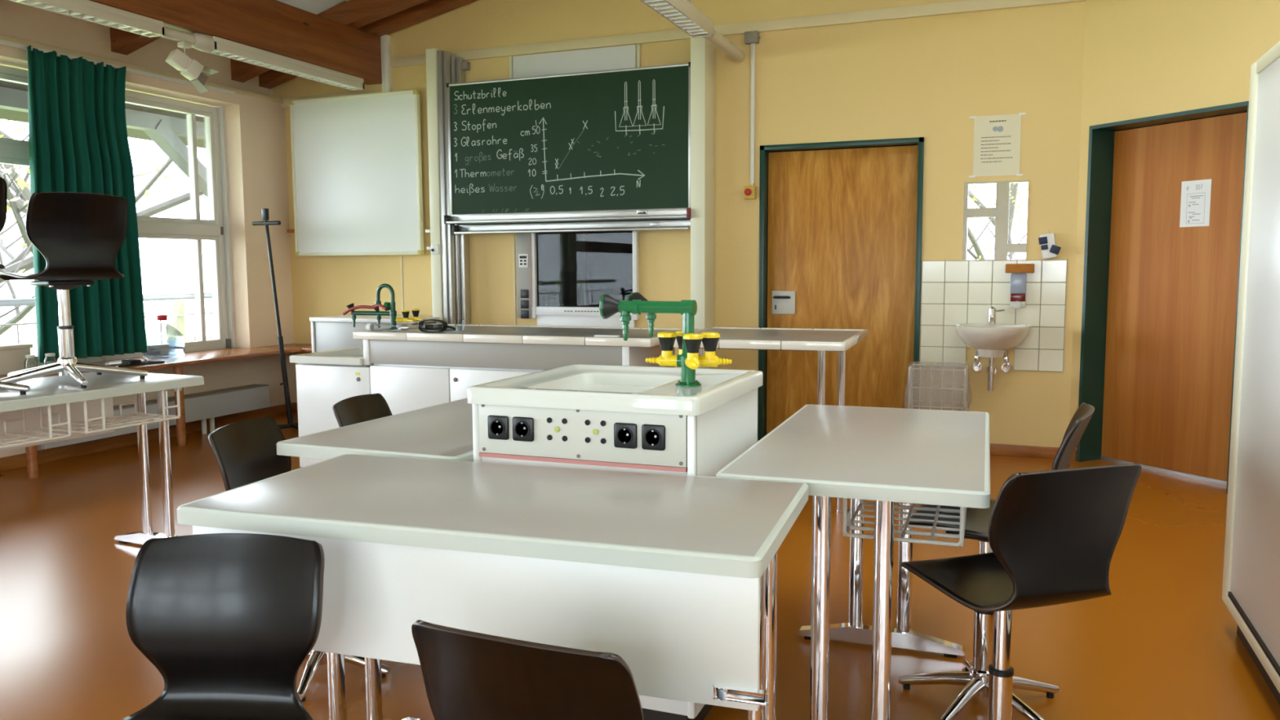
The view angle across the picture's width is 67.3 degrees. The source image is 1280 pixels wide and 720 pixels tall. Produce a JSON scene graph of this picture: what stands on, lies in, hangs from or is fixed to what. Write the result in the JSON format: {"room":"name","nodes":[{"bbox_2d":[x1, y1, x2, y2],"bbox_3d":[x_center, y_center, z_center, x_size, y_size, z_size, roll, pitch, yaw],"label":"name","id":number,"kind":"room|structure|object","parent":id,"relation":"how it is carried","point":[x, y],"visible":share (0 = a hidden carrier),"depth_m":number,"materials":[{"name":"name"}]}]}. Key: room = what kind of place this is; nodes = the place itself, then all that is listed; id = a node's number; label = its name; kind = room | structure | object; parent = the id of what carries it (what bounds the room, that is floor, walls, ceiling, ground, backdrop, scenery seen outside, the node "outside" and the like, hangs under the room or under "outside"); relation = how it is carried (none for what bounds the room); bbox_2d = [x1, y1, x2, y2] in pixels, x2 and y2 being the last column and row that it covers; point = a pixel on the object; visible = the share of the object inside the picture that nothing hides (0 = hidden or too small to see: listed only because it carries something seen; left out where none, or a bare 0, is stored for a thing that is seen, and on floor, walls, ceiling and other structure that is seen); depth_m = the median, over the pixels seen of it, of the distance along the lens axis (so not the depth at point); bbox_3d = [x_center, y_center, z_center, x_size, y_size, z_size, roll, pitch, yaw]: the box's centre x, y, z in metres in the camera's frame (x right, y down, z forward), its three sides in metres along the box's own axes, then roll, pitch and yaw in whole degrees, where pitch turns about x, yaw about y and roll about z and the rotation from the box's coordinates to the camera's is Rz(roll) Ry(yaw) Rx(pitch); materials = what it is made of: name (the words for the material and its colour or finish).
{"room":"science classroom","nodes":[
{"label":"science classroom","id":0,"kind":"room"},
{"bbox_2d":[0,0,296,457],"bbox_3d":[-4.955,-0.676,3.893,0.300,3.150,9.720,2,6,21],"label":"wall","id":1,"kind":"structure","parent":0,"point":[255,127],"depth_m":7.88,"materials":[{"name":"beige paint"}]},
{"bbox_2d":[0,64,57,368],"bbox_3d":[-4.325,-0.849,5.684,0.100,1.975,1.830,2,6,21],"label":"window","id":2,"kind":"structure","parent":1,"relation":"in","point":[12,152],"depth_m":6.24,"materials":[{"name":"white"}]},
{"bbox_2d":[0,80,178,167],"bbox_3d":[-5.173,-1.491,6.208,1.760,1.427,16.000,2,6,21],"label":"roof overhang","id":3,"kind":"object","parent":1,"relation":"attached to","point":[143,122],"visible":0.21,"depth_m":8.41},
{"bbox_2d":[0,39,235,362],"bbox_3d":[-3.733,-1.010,6.390,0.131,1.995,2.900,2,6,21],"label":"curtain","id":4,"kind":"object","parent":1,"relation":"hanging from","point":[78,142],"visible":0.77,"depth_m":6.43,"materials":[{"name":"green fabric"}]},
{"bbox_2d":[109,26,161,55],"bbox_3d":[-0.049,-3.054,5.326,8.150,2.055,0.130,2,6,21],"label":"ceiling beam","id":5,"kind":"structure","parent":1,"relation":"attached to","point":[125,42],"depth_m":6.77,"materials":[{"name":"brown wood"}]},
{"bbox_2d":[0,34,283,103],"bbox_3d":[-4.952,-1.775,3.784,0.320,0.040,9.720,2,6,21],"label":"trim","id":6,"kind":"structure","parent":1,"relation":"attached to","point":[244,92],"depth_m":6.80,"materials":[{"name":"beige"}]},
{"bbox_2d":[0,402,296,471],"bbox_3d":[-4.803,0.855,3.973,0.018,0.085,9.700,2,6,21],"label":"baseboard","id":7,"kind":"structure","parent":1,"relation":"attached to","point":[7,463],"depth_m":6.79,"materials":[{"name":"brown wood"}]},
{"bbox_2d":[76,105,235,363],"bbox_3d":[-5.115,-0.654,3.678,0.140,2.000,9.200,2,6,21],"label":"trim","id":8,"kind":"structure","parent":1,"relation":"attached to","point":[221,108],"depth_m":7.89,"materials":[{"name":"white"}]},
{"bbox_2d":[101,89,231,360],"bbox_3d":[-3.669,-1.011,7.336,0.110,1.975,1.240,2,6,21],"label":"window","id":9,"kind":"structure","parent":1,"relation":"in","point":[195,126],"depth_m":7.70,"materials":[{"name":"white"}]},
{"bbox_2d":[160,0,344,42],"bbox_3d":[-1.138,-2.970,2.477,8.500,2.160,10.900,2,6,21],"label":"ceiling","id":10,"kind":"structure","parent":0,"point":[315,6],"depth_m":7.31,"materials":[{"name":"white"}]},
{"bbox_2d":[640,0,744,62],"bbox_3d":[0.260,-2.626,5.582,0.135,1.305,2.412,2,6,21],"label":"lamp","id":11,"kind":"object","parent":10,"relation":"hanging from","point":[682,14],"visible":1,"depth_m":5.70,"materials":[{"name":"beige"}]},
{"bbox_2d":[0,411,1279,719],"bbox_3d":[-1.117,1.086,2.867,8.500,0.200,10.900,2,6,21],"label":"floor","id":12,"kind":"structure","parent":0,"point":[1166,644],"depth_m":3.42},
{"bbox_2d":[0,372,204,544],"bbox_3d":[-2.467,0.506,3.848,0.692,0.780,1.310,2,6,24],"label":"lab table","id":13,"kind":"object","parent":12,"relation":"on","point":[56,408],"visible":0.94,"depth_m":4.14,"materials":[{"name":"grey laminate"}]},
{"bbox_2d":[0,177,30,395],"bbox_3d":[-2.648,-0.269,3.578,0.572,0.818,0.567,4,7,37],"label":"swivel chair","id":14,"kind":"object","parent":13,"relation":"on","point":[23,388],"visible":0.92,"depth_m":3.59,"materials":[{"name":"black plastic"}]},
{"bbox_2d":[0,403,71,448],"bbox_3d":[-2.424,0.247,3.577,0.282,0.135,0.452,2,6,24],"label":"basket","id":15,"kind":"object","parent":13,"relation":"on","point":[49,436],"depth_m":3.67,"materials":[{"name":"white metal"}]},
{"bbox_2d":[0,191,147,388],"bbox_3d":[-2.423,-0.292,4.014,0.573,0.778,0.567,4,7,37],"label":"swivel chair","id":16,"kind":"object","parent":13,"relation":"on","point":[79,237],"visible":0.99,"depth_m":3.91,"materials":[{"name":"black plastic"}]},
{"bbox_2d":[39,387,180,434],"bbox_3d":[-2.216,0.202,4.034,0.282,0.135,0.442,2,6,24],"label":"basket","id":17,"kind":"object","parent":13,"relation":"on","point":[139,393],"depth_m":4.03,"materials":[{"name":"white metal"}]},
{"bbox_2d":[36,383,269,448],"bbox_3d":[-3.495,0.443,7.016,0.205,0.310,1.970,2,6,21],"label":"radiator","id":18,"kind":"object","parent":12,"relation":"on","point":[202,406],"visible":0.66,"depth_m":7.29,"materials":[{"name":"grey metal"}]},
{"bbox_2d":[113,383,268,410],"bbox_3d":[-3.470,0.296,6.992,0.150,0.013,1.970,2,6,21],"label":"grille","id":19,"kind":"object","parent":18,"relation":"attached to","point":[229,392],"depth_m":7.32,"materials":[{"name":"beige metal"}]},
{"bbox_2d":[0,343,311,478],"bbox_3d":[-4.622,0.600,3.903,0.750,0.605,9.650,2,6,21],"label":"window ledge","id":20,"kind":"object","parent":12,"relation":"on","point":[227,353],"visible":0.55,"depth_m":6.88,"materials":[{"name":"brown wood"}]},
{"bbox_2d":[0,343,32,375],"bbox_3d":[-4.005,-0.002,6.024,0.180,0.179,0.300,2,6,21],"label":"storage box","id":21,"kind":"object","parent":20,"relation":"on","point":[12,358],"visible":0.88,"depth_m":6.02,"materials":[{"name":"beige plastic"}]},
{"bbox_2d":[23,354,37,369],"bbox_3d":[-3.815,0.027,6.017,0.071,0.120,0.071,2,6,21],"label":"glass jar","id":22,"kind":"object","parent":20,"relation":"on","point":[29,356],"visible":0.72,"depth_m":6.00,"materials":[{"name":"clear glass"}]},
{"bbox_2d":[44,352,57,364],"bbox_3d":[-3.753,0.017,6.121,0.071,0.120,0.071,2,6,21],"label":"glass jar","id":23,"kind":"object","parent":20,"relation":"on","point":[51,354],"visible":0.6,"depth_m":6.10,"materials":[{"name":"clear glass"}]},
{"bbox_2d":[104,358,164,367],"bbox_3d":[-3.454,0.018,6.545,0.168,0.034,0.406,2,6,21],"label":"stand","id":24,"kind":"object","parent":20,"relation":"on","point":[127,362],"visible":0.98,"depth_m":6.55,"materials":[{"name":"black plastic"}]},
{"bbox_2d":[142,315,185,359],"bbox_3d":[-3.519,-0.175,7.088,0.224,0.314,0.226,2,6,21],"label":"canister","id":25,"kind":"object","parent":20,"relation":"on","point":[176,338],"visible":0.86,"depth_m":7.16,"materials":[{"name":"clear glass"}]},
{"bbox_2d":[142,350,159,354],"bbox_3d":[-3.558,-0.055,6.993,0.174,0.034,0.001,2,6,21],"label":"print","id":26,"kind":"object","parent":25,"relation":"attached to","point":[150,352],"depth_m":6.99,"materials":[{"name":"blue"}]},
{"bbox_2d":[121,533,324,719],"bbox_3d":[-0.804,0.730,1.686,0.453,0.733,0.497,0,6,4],"label":"swivel chair","id":27,"kind":"object","parent":12,"relation":"on","point":[228,622],"visible":1,"depth_m":1.85,"materials":[{"name":"black plastic"}]},
{"bbox_2d":[252,208,298,429],"bbox_3d":[-2.785,-0.305,7.414,0.372,1.705,0.428,-3,6,-23],"label":"camera tripod","id":28,"kind":"object","parent":12,"relation":"on","point":[264,211],"visible":0.88,"depth_m":7.41,"materials":[{"name":"black metal"}]},
{"bbox_2d":[208,416,390,702],"bbox_3d":[-1.015,0.584,2.966,0.497,0.779,0.450,0,6,8],"label":"swivel chair","id":29,"kind":"object","parent":12,"relation":"on","point":[245,451],"visible":0.26,"depth_m":2.96,"materials":[{"name":"black plastic"}]},
{"bbox_2d":[289,346,373,466],"bbox_3d":[-1.649,0.328,5.789,0.538,0.755,0.675,2,6,21],"label":"base cabinet","id":30,"kind":"object","parent":12,"relation":"on","point":[325,379],"visible":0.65,"depth_m":5.51,"materials":[{"name":"white laminate"}]},
{"bbox_2d":[289,346,364,364],"bbox_3d":[-1.667,0.026,5.767,0.502,0.150,0.675,2,6,21],"label":"countertop","id":31,"kind":"structure","parent":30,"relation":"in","point":[352,356],"depth_m":5.51,"materials":[{"name":"white ceramic"}]},
{"bbox_2d":[332,393,392,426],"bbox_3d":[-0.829,0.526,3.556,0.490,0.779,0.436,1,6,12],"label":"swivel chair","id":32,"kind":"object","parent":12,"relation":"on","point":[366,407],"visible":0.19,"depth_m":3.58,"materials":[{"name":"black plastic"}]},
{"bbox_2d":[309,314,439,352],"bbox_3d":[-2.083,0.084,7.768,0.985,0.866,0.520,2,6,21],"label":"base cabinet","id":33,"kind":"object","parent":12,"relation":"on","point":[328,333],"visible":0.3,"depth_m":7.60,"materials":[{"name":"white laminate"}]},
{"bbox_2d":[275,398,473,462],"bbox_3d":[-0.548,0.565,3.351,0.635,0.740,1.280,2,6,22],"label":"lab table","id":34,"kind":"object","parent":12,"relation":"on","point":[444,431],"visible":0.25,"depth_m":2.91,"materials":[{"name":"grey laminate"}]},
{"bbox_2d":[425,48,471,324],"bbox_3d":[-1.529,-0.951,7.642,0.355,2.945,0.217,2,6,21],"label":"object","id":35,"kind":"structure","parent":12,"relation":"on","point":[450,252],"depth_m":7.55,"materials":[{"name":"silver metal"}]},
{"bbox_2d":[452,217,690,235],"bbox_3d":[-0.545,-1.506,7.141,1.942,1.105,0.110,2,6,21],"label":"chalkboard","id":36,"kind":"object","parent":35,"relation":"attached to","point":[682,224],"visible":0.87,"depth_m":7.17,"materials":[{"name":"silver metal"}]},
{"bbox_2d":[177,453,808,719],"bbox_3d":[-0.295,0.673,2.214,1.297,0.740,0.630,1,6,18],"label":"lab table","id":37,"kind":"object","parent":12,"relation":"on","point":[674,576],"visible":0.8,"depth_m":1.93,"materials":[{"name":"grey laminate"}]},
{"bbox_2d":[352,324,699,414],"bbox_3d":[-0.629,0.282,5.431,1.775,0.904,0.785,2,6,21],"label":"bench","id":38,"kind":"object","parent":12,"relation":"on","point":[412,369],"visible":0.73,"depth_m":5.17,"materials":[{"name":"white laminate"}]},
{"bbox_2d":[365,323,400,331],"bbox_3d":[-1.432,-0.182,5.370,0.205,0.044,0.042,2,6,18],"label":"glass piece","id":39,"kind":"object","parent":38,"relation":"on","point":[369,326],"visible":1,"depth_m":5.38,"materials":[{"name":"clear glass"}]},
{"bbox_2d":[346,283,423,329],"bbox_3d":[-1.480,-0.308,5.547,0.484,0.266,0.098,1,6,10],"label":"tap","id":40,"kind":"object","parent":38,"relation":"on","point":[391,306],"visible":0.98,"depth_m":5.52,"materials":[{"name":"green metal"}]},
{"bbox_2d":[342,303,387,315],"bbox_3d":[-1.589,-0.291,5.551,0.313,0.069,0.028,2,6,21],"label":"hose","id":41,"kind":"object","parent":40,"relation":"attached to","point":[382,306],"visible":1,"depth_m":5.54,"materials":[{"name":"red rubber"}]},
{"bbox_2d":[400,324,442,330],"bbox_3d":[-1.230,-0.184,5.448,0.242,0.035,0.065,0,5,-1],"label":"stand","id":42,"kind":"object","parent":38,"relation":"on","point":[404,327],"visible":0.73,"depth_m":5.43,"materials":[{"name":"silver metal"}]},
{"bbox_2d":[417,319,455,333],"bbox_3d":[-1.129,-0.191,5.328,0.211,0.072,0.164,1,6,16],"label":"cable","id":43,"kind":"object","parent":38,"relation":"on","point":[421,328],"visible":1,"depth_m":5.29,"materials":[{"name":"black plastic"}]},
{"bbox_2d":[373,324,682,337],"bbox_3d":[-0.631,-0.145,5.391,1.735,0.032,0.745,2,6,21],"label":"countertop","id":44,"kind":"structure","parent":38,"relation":"on","point":[482,330],"depth_m":5.38,"materials":[{"name":"grey laminate"}]},
{"bbox_2d":[411,619,644,719],"bbox_3d":[-0.112,0.737,1.645,0.446,0.719,0.494,2,6,24],"label":"swivel chair","id":45,"kind":"object","parent":12,"relation":"on","point":[468,675],"visible":1,"depth_m":1.40,"materials":[{"name":"black plastic"}]},
{"bbox_2d":[509,44,640,327],"bbox_3d":[-0.501,-0.889,7.327,1.079,2.872,0.063,2,6,21],"label":"tall cabinet","id":46,"kind":"object","parent":12,"relation":"on","point":[562,278],"visible":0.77,"depth_m":7.33,"materials":[{"name":"white plastic"}]},
{"bbox_2d":[520,310,528,318],"bbox_3d":[-0.902,-0.358,7.530,0.070,0.066,0.009,2,6,21],"label":"power socket","id":47,"kind":"object","parent":46,"relation":"attached to","point":[524,313],"depth_m":7.53,"materials":[{"name":"black plastic"}]},
{"bbox_2d":[520,300,528,308],"bbox_3d":[-0.903,-0.436,7.523,0.070,0.066,0.009,2,6,21],"label":"power socket","id":48,"kind":"object","parent":46,"relation":"attached to","point":[524,304],"depth_m":7.52,"materials":[{"name":"black plastic"}]},
{"bbox_2d":[520,289,528,297],"bbox_3d":[-0.903,-0.517,7.515,0.070,0.066,0.009,2,6,21],"label":"power socket","id":49,"kind":"object","parent":46,"relation":"attached to","point":[524,293],"depth_m":7.51,"materials":[{"name":"black plastic"}]},
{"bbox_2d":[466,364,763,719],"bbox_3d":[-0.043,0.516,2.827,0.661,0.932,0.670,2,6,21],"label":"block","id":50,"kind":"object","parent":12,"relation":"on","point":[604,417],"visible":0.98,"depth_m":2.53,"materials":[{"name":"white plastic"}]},
{"bbox_2d":[487,415,509,439],"bbox_3d":[-0.380,0.181,2.580,0.062,0.064,0.008,2,6,21],"label":"power socket","id":51,"kind":"object","parent":50,"relation":"attached to","point":[498,426],"depth_m":2.57,"materials":[{"name":"black plastic"}]},
{"bbox_2d":[512,416,533,441],"bbox_3d":[-0.310,0.183,2.553,0.062,0.064,0.008,2,6,21],"label":"power socket","id":52,"kind":"object","parent":50,"relation":"attached to","point":[522,426],"depth_m":2.55,"materials":[{"name":"black plastic"}]},
{"bbox_2d":[466,364,763,415],"bbox_3d":[-0.044,0.157,2.793,0.661,0.210,0.670,2,6,21],"label":"sink","id":53,"kind":"object","parent":50,"relation":"in","point":[571,389],"depth_m":2.59,"materials":[{"name":"white ceramic"}]},
{"bbox_2d":[613,422,637,448],"bbox_3d":[-0.037,0.192,2.446,0.062,0.064,0.008,2,6,21],"label":"power socket","id":54,"kind":"object","parent":50,"relation":"attached to","point":[625,434],"depth_m":2.44,"materials":[{"name":"black plastic"}]},
{"bbox_2d":[641,424,665,450],"bbox_3d":[0.034,0.195,2.418,0.062,0.064,0.008,2,6,21],"label":"power socket","id":55,"kind":"object","parent":50,"relation":"attached to","point":[653,436],"depth_m":2.41,"materials":[{"name":"black plastic"}]},
{"bbox_2d":[599,292,732,386],"bbox_3d":[0.073,-0.060,2.688,0.373,0.254,0.180,4,7,35],"label":"tap","id":56,"kind":"object","parent":50,"relation":"on","point":[688,358],"visible":1,"depth_m":2.64,"materials":[{"name":"green metal"}]},
{"bbox_2d":[690,36,715,368],"bbox_3d":[0.449,-0.843,6.856,0.107,2.860,0.245,2,6,21],"label":"column","id":57,"kind":"structure","parent":12,"relation":"on","point":[702,51],"depth_m":6.73,"materials":[{"name":"beige"}]},
{"bbox_2d":[444,62,691,224],"bbox_3d":[-0.570,-1.561,7.061,1.993,1.074,0.108,2,6,21],"label":"chalkboard","id":58,"kind":"object","parent":57,"relation":"attached to","point":[611,144],"visible":1,"depth_m":7.05,"materials":[{"name":"green metal"}]},
{"bbox_2d":[444,207,691,224],"bbox_3d":[-0.568,-1.064,7.109,1.993,0.074,0.108,2,6,21],"label":"chalk tray","id":59,"kind":"object","parent":58,"relation":"on","point":[547,214],"depth_m":7.11,"materials":[{"name":"silver metal"}]},
{"bbox_2d":[660,326,867,513],"bbox_3d":[0.680,0.312,5.051,0.900,0.904,0.950,2,6,19],"label":"table","id":60,"kind":"object","parent":12,"relation":"on","point":[821,340],"visible":0.62,"depth_m":4.78,"materials":[{"name":"white laminate"}]},
{"bbox_2d":[694,328,862,342],"bbox_3d":[0.678,-0.115,5.010,0.860,0.032,0.910,2,6,19],"label":"countertop","id":61,"kind":"structure","parent":60,"relation":"on","point":[725,333],"depth_m":5.03,"materials":[{"name":"grey laminate"}]},
{"bbox_2d":[715,404,990,719],"bbox_3d":[0.707,0.600,2.914,0.645,0.740,1.285,2,6,20],"label":"lab table","id":62,"kind":"object","parent":12,"relation":"on","point":[886,456],"visible":0.98,"depth_m":2.52,"materials":[{"name":"grey laminate"}]},
{"bbox_2d":[842,497,966,546],"bbox_3d":[0.742,0.369,2.654,0.302,0.155,0.432,2,6,20],"label":"basket","id":63,"kind":"object","parent":62,"relation":"on","point":[846,521],"depth_m":2.57,"materials":[{"name":"white metal"}]},
{"bbox_2d":[907,363,968,411],"bbox_3d":[1.921,0.335,6.215,0.408,0.623,0.332,2,6,21],"label":"basket","id":64,"kind":"object","parent":12,"relation":"on","point":[911,370],"visible":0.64,"depth_m":6.20,"materials":[{"name":"white metal"}]},
{"bbox_2d":[898,402,1094,719],"bbox_3d":[0.993,0.553,2.716,0.497,0.868,0.453,3,6,27],"label":"swivel chair","id":65,"kind":"object","parent":12,"relation":"on","point":[975,678],"visible":0.44,"depth_m":2.72,"materials":[{"name":"black plastic"}]},
{"bbox_2d":[900,462,1141,719],"bbox_3d":[0.904,0.617,2.351,0.453,0.812,0.468,-2,6,-18],"label":"swivel chair","id":66,"kind":"object","parent":12,"relation":"on","point":[1054,535],"visible":1,"depth_m":2.17,"materials":[{"name":"black plastic"}]},
{"bbox_2d":[1222,40,1279,705],"bbox_3d":[1.906,0.089,2.111,0.642,1.900,2.187,2,6,21],"label":"tall cabinet","id":67,"kind":"object","parent":12,"relation":"on","point":[1251,589],"visible":1,"depth_m":2.95,"materials":[{"name":"white plastic"}]},
{"bbox_2d":[272,0,1085,447],"bbox_3d":[-0.282,-1.706,7.331,6.637,4.496,0.250,2,6,21],"label":"wall","id":68,"kind":"structure","parent":0,"point":[926,77],"depth_m":6.59,"materials":[{"name":"beige paint"}]},
{"bbox_2d":[281,89,382,108],"bbox_3d":[-2.570,-2.176,8.032,1.040,0.080,0.035,2,6,21],"label":"trim","id":69,"kind":"structure","parent":68,"relation":"attached to","point":[286,104],"depth_m":8.05,"materials":[{"name":"beige"}]},
{"bbox_2d":[288,88,424,256],"bbox_3d":[-2.327,-1.517,7.949,1.269,1.304,0.133,2,6,21],"label":"whiteboard","id":70,"kind":"object","parent":68,"relation":"attached to","point":[357,162],"visible":1,"depth_m":7.88,"materials":[{"name":"white plastic"}]},
{"bbox_2d":[380,34,391,92],"bbox_3d":[-2.059,-2.373,7.804,0.065,0.510,0.050,2,6,21],"label":"trim","id":71,"kind":"structure","parent":68,"relation":"attached to","point":[385,42],"depth_m":7.78,"materials":[{"name":"beige"}]},
{"bbox_2d":[400,233,515,324],"bbox_3d":[-1.483,-0.975,7.737,1.070,2.775,0.008,2,6,21],"label":"trim","id":72,"kind":"structure","parent":68,"relation":"attached to","point":[513,237],"depth_m":7.59,"materials":[{"name":"beige"}]},
{"bbox_2d":[296,403,1058,458],"bbox_3d":[-0.134,0.512,7.346,6.237,0.075,0.018,2,6,21],"label":"baseboard","id":73,"kind":"structure","parent":68,"relation":"attached to","point":[1035,451],"depth_m":6.30,"materials":[{"name":"brown wood"}]},
{"bbox_2d":[391,0,1085,67],"bbox_3d":[0.368,-2.335,6.868,5.127,0.074,0.020,2,6,21],"label":"trim","id":74,"kind":"structure","parent":68,"relation":"attached to","point":[965,6],"depth_m":6.67,"materials":[{"name":"beige"}]},
{"bbox_2d":[743,186,756,199],"bbox_3d":[0.773,-1.182,6.780,0.080,0.090,0.092,2,6,21],"label":"switch","id":75,"kind":"object","parent":68,"relation":"attached to","point":[749,192],"visible":1,"depth_m":6.76,"materials":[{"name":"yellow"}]},
{"bbox_2d":[744,30,760,186],"bbox_3d":[0.788,-1.756,6.740,0.107,1.062,0.054,2,6,21],"label":"cable conduit","id":76,"kind":"object","parent":68,"relation":"attached to","point":[752,37],"visible":1,"depth_m":6.73,"materials":[{"name":"beige plastic"}]},
{"bbox_2d":[757,137,924,439],"bbox_3d":[1.422,-0.485,6.798,1.313,2.250,0.315,2,6,21],"label":"door","id":77,"kind":"structure","parent":68,"relation":"in","point":[841,222],"depth_m":6.71,"materials":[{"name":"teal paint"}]},
{"bbox_2d":[955,306,1031,391],"bbox_3d":[2.247,-0.065,6.144,0.464,0.540,0.394,2,6,21],"label":"basin","id":78,"kind":"object","parent":68,"relation":"attached to","point":[991,340],"visible":1,"depth_m":6.13,"materials":[{"name":"beige ceramic"}]},
{"bbox_2d":[987,306,1004,324],"bbox_3d":[2.266,-0.282,6.193,0.140,0.117,0.102,-4,7,-36],"label":"mixer tap","id":79,"kind":"object","parent":78,"relation":"on","point":[992,310],"depth_m":6.22,"materials":[{"name":"silver metal"}]},
{"bbox_2d":[919,259,1067,372],"bbox_3d":[2.305,-0.294,6.309,0.891,0.719,0.012,2,6,21],"label":"tile backsplash","id":80,"kind":"structure","parent":68,"relation":"attached to","point":[953,292],"depth_m":6.29,"materials":[{"name":"beige tile"}]},
{"bbox_2d":[1009,273,1026,308],"bbox_3d":[2.438,-0.444,6.195,0.095,0.228,0.075,2,6,21],"label":"soap dispenser","id":81,"kind":"object","parent":80,"relation":"attached to","point":[1018,281],"visible":1,"depth_m":6.17,"materials":[{"name":"grey plastic"}]},
{"bbox_2d":[1005,263,1034,272],"bbox_3d":[2.442,-0.589,6.177,0.173,0.059,0.077,2,6,21],"label":"sponge","id":82,"kind":"object","parent":81,"relation":"on","point":[1010,268],"visible":1,"depth_m":6.14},
{"bbox_2d":[962,179,1028,261],"bbox_3d":[2.306,-0.902,6.246,0.391,0.515,0.014,2,6,21],"label":"wall mirror","id":83,"kind":"object","parent":68,"relation":"attached to","point":[995,213],"visible":1,"depth_m":6.24,"materials":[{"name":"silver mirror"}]},
{"bbox_2d":[968,112,1025,177],"bbox_3d":[2.301,-1.385,6.205,0.339,0.397,0.002,2,6,21],"label":"printed notice","id":84,"kind":"object","parent":68,"relation":"attached to","point":[997,138],"visible":1,"depth_m":6.20,"materials":[{"name":"beige paper"}]},
{"bbox_2d":[1038,229,1061,258],"bbox_3d":[2.606,-0.737,6.117,0.133,0.187,0.062,2,6,21],"label":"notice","id":85,"kind":"object","parent":68,"relation":"attached to","point":[1049,249],"visible":1,"depth_m":6.10,"materials":[{"name":"white paper"}]},
{"bbox_2d":[1038,236,1061,254],"bbox_3d":[2.598,-0.726,6.096,0.133,0.114,0.015,2,6,21],"label":"print","id":86,"kind":"object","parent":85,"relation":"attached to","point":[1048,246],"depth_m":6.10,"materials":[{"name":"blue"}]},
{"bbox_2d":[1069,0,1279,449],"bbox_3d":[3.195,-1.654,5.440,0.300,4.718,1.385,-3,6,-25],"label":"wall","id":87,"kind":"structure","parent":0,"point":[1142,58],"depth_m":5.53,"materials":[{"name":"beige paint"}]},
{"bbox_2d":[230,0,428,82],"bbox_3d":[0.360,-3.156,6.364,8.150,2.055,0.130,2,6,21],"label":"ceiling beam","id":88,"kind":"structure","parent":87,"relation":"attached to","point":[356,14],"depth_m":7.37,"materials":[{"name":"brown wood"}]},
{"bbox_2d":[258,0,477,88],"bbox_3d":[0.473,-3.184,6.651,8.150,2.055,0.130,2,6,21],"label":"ceiling beam","id":89,"kind":"structure","parent":87,"relation":"attached to","point":[429,9],"depth_m":7.59,"materials":[{"name":"brown wood"}]},
{"bbox_2d":[1076,101,1248,493],"bbox_3d":[3.159,-0.390,5.673,0.342,2.258,1.202,-3,6,-25],"label":"door","id":90,"kind":"structure","parent":87,"relation":"in","point":[1160,296],"depth_m":5.77,"materials":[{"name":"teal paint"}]},
{"bbox_2d":[1179,178,1211,226],"bbox_3d":[3.213,-0.905,5.561,0.002,0.265,0.180,-3,6,-25],"label":"door sign","id":91,"kind":"object","parent":90,"relation":"attached to","point":[1195,203],"visible":1,"depth_m":5.56,"materials":[{"name":"white paper"}]},
{"bbox_3d":[-5.245,0.812,6.463,1.980,0.200,16.000,2,6,21],"label":"floor","id":92,"kind":"structure","parent":0,"visible":0},
{"bbox_2d":[0,293,191,344],"bbox_3d":[-5.562,0.191,5.987,0.058,1.029,15.000,2,6,21],"label":"balcony railing","id":93,"kind":"object","parent":92,"relation":"on","point":[8,302],"visible":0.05,"depth_m":8.68,"materials":[{"name":"grey paint"}]},
{"bbox_2d":[165,300,186,343],"bbox_3d":[-4.417,0.014,9.177,0.100,1.160,0.140,2,6,21],"label":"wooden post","id":94,"kind":"object","parent":92,"relation":"on","point":[179,307],"visible":0.29,"depth_m":9.15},
{"bbox_3d":[-3.357,-0.882,-2.137,7.850,4.700,0.250,2,6,21],"label":"wall","id":95,"kind":"structure","parent":0,"visible":0},
{"bbox_2d":[8,0,219,93],"bbox_3d":[-3.143,-1.812,5.281,0.245,0.372,2.022,2,6,21],"label":"lamp","id":96,"kind":"object","parent":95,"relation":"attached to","point":[86,10],"depth_m":5.67,"materials":[{"name":"beige"}]},
{"bbox_2d":[89,0,382,84],"bbox_3d":[-3.932,-1.994,3.350,0.160,0.363,9.700,2,6,21],"label":"ceiling beam","id":97,"kind":"structure","parent":95,"relation":"attached to","point":[274,26],"depth_m":6.69,"materials":[{"name":"brown wood"}]},
{"bbox_2d":[191,32,364,90],"bbox_3d":[-2.539,-2.109,6.864,0.120,0.111,1.650,2,6,21],"label":"lamp","id":98,"kind":"object","parent":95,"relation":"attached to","point":[214,45],"visible":0.98,"depth_m":6.71,"materials":[{"name":"beige"}]},
{"label":"outside","id":99,"kind":"structure","parent":0,"visible":0},
{"bbox_2d":[0,333,190,355],"bbox_3d":[-8.374,3.999,6.390,100.000,0.200,95.000,2,6,21],"label":"ground","id":100,"kind":"structure","parent":99,"point":[154,340],"depth_m":60.53,"materials":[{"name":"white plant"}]},
{"bbox_2d":[0,121,31,213],"bbox_3d":[-13.563,-4.620,18.748,9.464,14.738,9.576,2,6,21],"label":"tree","id":101,"kind":"object","parent":100,"relation":"on","point":[24,196],"visible":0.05,"depth_m":19.42,"materials":[{"name":"grey plant"}]},
{"bbox_2d":[0,119,183,335],"bbox_3d":[-8.152,-2.242,11.082,8.356,11.350,6.780,-5,7,-39],"label":"tree","id":102,"kind":"object","parent":100,"relation":"on","point":[19,264],"visible":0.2,"depth_m":11.87,"materials":[{"name":"grey plant"}]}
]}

